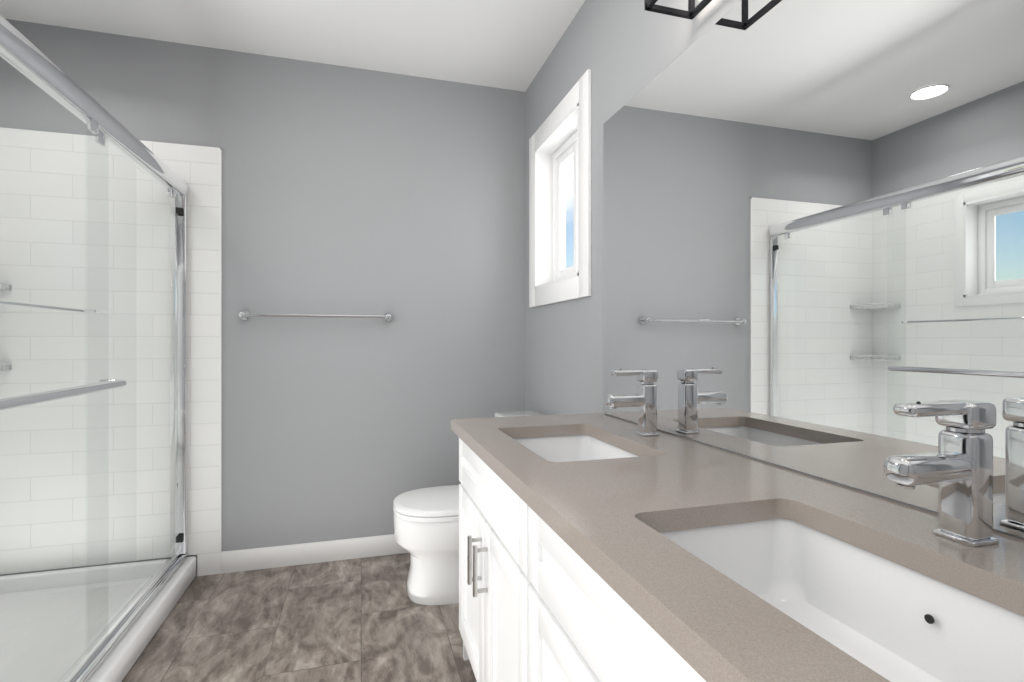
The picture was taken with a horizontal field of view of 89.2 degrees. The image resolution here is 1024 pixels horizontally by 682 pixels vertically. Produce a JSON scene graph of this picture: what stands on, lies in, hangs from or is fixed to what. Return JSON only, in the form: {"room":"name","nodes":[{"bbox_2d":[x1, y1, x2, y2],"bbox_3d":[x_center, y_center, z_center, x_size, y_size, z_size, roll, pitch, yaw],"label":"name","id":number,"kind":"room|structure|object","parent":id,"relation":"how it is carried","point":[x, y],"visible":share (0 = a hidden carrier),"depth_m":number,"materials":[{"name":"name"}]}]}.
{"room":"bathroom","nodes":[
{"label":"bathroom","id":0,"kind":"room"},
{"bbox_2d":[0,19,524,575],"bbox_3d":[-1.138,-0.140,2.554,2.760,2.440,0.140,0,0,-16],"label":"wall","id":1,"kind":"structure","parent":0,"point":[366,191],"depth_m":2.56,"materials":[{"name":"grey paint"}]},
{"bbox_2d":[220,534,408,573],"bbox_3d":[-0.641,1.030,2.618,1.489,0.100,0.013,0,0,-16],"label":"baseboard","id":2,"kind":"structure","parent":1,"relation":"attached to","point":[290,555],"depth_m":2.50,"materials":[{"name":"white wood"}]},
{"bbox_2d":[238,310,392,321],"bbox_3d":[-0.932,-0.120,2.499,0.703,0.048,0.078,0,0,-16],"label":"towel rail","id":3,"kind":"object","parent":1,"relation":"attached to","point":[245,315],"visible":1,"depth_m":2.47,"materials":[{"name":"silver metal"}]},
{"bbox_2d":[0,0,584,91],"bbox_3d":[-0.602,-1.410,0.710,2.760,0.100,3.980,0,0,-16],"label":"ceiling","id":4,"kind":"structure","parent":0,"point":[507,44],"depth_m":2.26,"materials":[{"name":"white paint"}]},
{"bbox_2d":[122,553,476,681],"bbox_3d":[-0.602,1.130,0.710,2.760,0.100,3.980,0,0,-16],"label":"floor","id":5,"kind":"structure","parent":0,"point":[366,619],"depth_m":1.93,"materials":[{"name":"tile"}]},
{"bbox_2d":[0,556,195,681],"bbox_3d":[-1.661,1.031,1.538,0.886,0.098,1.497,0,0,-16],"label":"shower base","id":6,"kind":"object","parent":5,"relation":"on","point":[120,660],"visible":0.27,"depth_m":1.95,"materials":[{"name":"white plastic"}]},
{"bbox_2d":[0,15,188,681],"bbox_3d":[-1.265,0.128,1.653,0.116,1.706,1.496,0,0,-16],"label":"shower door","id":7,"kind":"structure","parent":6,"relation":"on","point":[25,56],"depth_m":1.61,"materials":[{"name":"clear glass"}]},
{"bbox_2d":[393,411,542,604],"bbox_3d":[-0.161,0.716,2.309,0.717,0.728,0.466,0,0,-16],"label":"toilet","id":8,"kind":"object","parent":5,"relation":"on","point":[426,527],"visible":0.19,"depth_m":2.13,"materials":[{"name":"white ceramic"}]},
{"bbox_2d":[451,429,770,681],"bbox_3d":[0.351,0.691,0.826,0.580,0.777,2.111,0,0,-16],"label":"bathroom vanity","id":9,"kind":"object","parent":5,"relation":"on","point":[534,607],"depth_m":0.95,"materials":[{"name":"white wood"}]},
{"bbox_2d":[451,413,1023,681],"bbox_3d":[0.359,0.285,0.831,0.563,0.035,2.144,0,0,-16],"label":"countertop","id":10,"kind":"structure","parent":9,"relation":"on","point":[740,634],"depth_m":0.70,"materials":[{"name":"beige stone"}]},
{"bbox_2d":[511,429,670,472],"bbox_3d":[0.162,0.367,1.411,0.312,0.152,0.487,0,0,-16],"label":"sink","id":11,"kind":"object","parent":10,"relation":"in","point":[573,450],"depth_m":1.62,"materials":[{"name":"white ceramic"}]},
{"bbox_2d":[605,369,658,436],"bbox_3d":[0.337,0.174,1.473,0.152,0.186,0.053,0,0,-16],"label":"faucet","id":12,"kind":"object","parent":10,"relation":"on","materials":[{"name":"silver metal"}]},
{"bbox_2d":[651,505,1023,681],"bbox_3d":[0.393,0.367,0.619,0.312,0.152,0.487,0,0,-16],"label":"sink","id":13,"kind":"object","parent":10,"relation":"in","point":[913,619],"depth_m":0.74,"materials":[{"name":"white ceramic"}]},
{"bbox_2d":[884,400,1002,544],"bbox_3d":[0.565,0.174,0.690,0.152,0.186,0.053,0,0,-16],"label":"faucet","id":14,"kind":"object","parent":10,"relation":"on","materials":[{"name":"silver metal"}]},
{"bbox_2d":[525,0,1023,539],"bbox_3d":[0.656,-0.140,1.076,0.140,2.440,3.980,0,0,-16],"label":"wall","id":15,"kind":"structure","parent":0,"point":[625,50],"depth_m":2.01,"materials":[{"name":"grey paint"}]},
{"bbox_2d":[529,69,590,307],"bbox_3d":[0.267,-0.615,2.387,0.156,0.880,0.735,0,0,-16],"label":"window","id":16,"kind":"structure","parent":15,"relation":"in","point":[564,152],"depth_m":2.48,"materials":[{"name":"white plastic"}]},
{"bbox_2d":[644,0,711,19],"bbox_3d":[0.535,-1.000,0.952,0.160,0.300,0.940,0,0,-16],"label":"sconce","id":17,"kind":"object","parent":15,"relation":"attached to","point":[692,12],"visible":1,"depth_m":1.34,"materials":[{"name":"black metal"}]},
{"bbox_2d":[603,0,1023,537],"bbox_3d":[0.623,-0.267,0.924,0.005,1.061,2.047,0,0,-16],"label":"mirror","id":18,"kind":"object","parent":15,"relation":"attached to","point":[813,237],"visible":1,"depth_m":0.99,"materials":[{"name":"silver mirror"}]},
{"bbox_3d":[-2.164,-0.140,1.391,0.140,2.440,1.800,0,0,-16],"label":"wall","id":19,"kind":"structure","parent":0,"visible":0},
{"bbox_2d":[0,363,10,370],"bbox_3d":[-2.177,0.109,2.068,0.197,0.032,0.197,0,0,-16],"label":"corner shelf","id":20,"kind":"object","parent":19,"relation":"attached to","point":[4,369],"depth_m":2.16,"materials":[{"name":"white plastic"}]},
{"bbox_2d":[0,282,11,290],"bbox_3d":[-2.177,-0.226,2.068,0.197,0.032,0.197,0,0,-16],"label":"corner shelf","id":21,"kind":"object","parent":19,"relation":"attached to","point":[3,288],"depth_m":2.16,"materials":[{"name":"white plastic"}]},
{"bbox_2d":[0,127,221,575],"bbox_3d":[-1.815,0.092,2.279,0.966,1.976,0.011,0,0,-16],"label":"shower wall tile","id":22,"kind":"structure","parent":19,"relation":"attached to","point":[197,169],"depth_m":2.27,"materials":[{"name":"white tile"}]}
]}

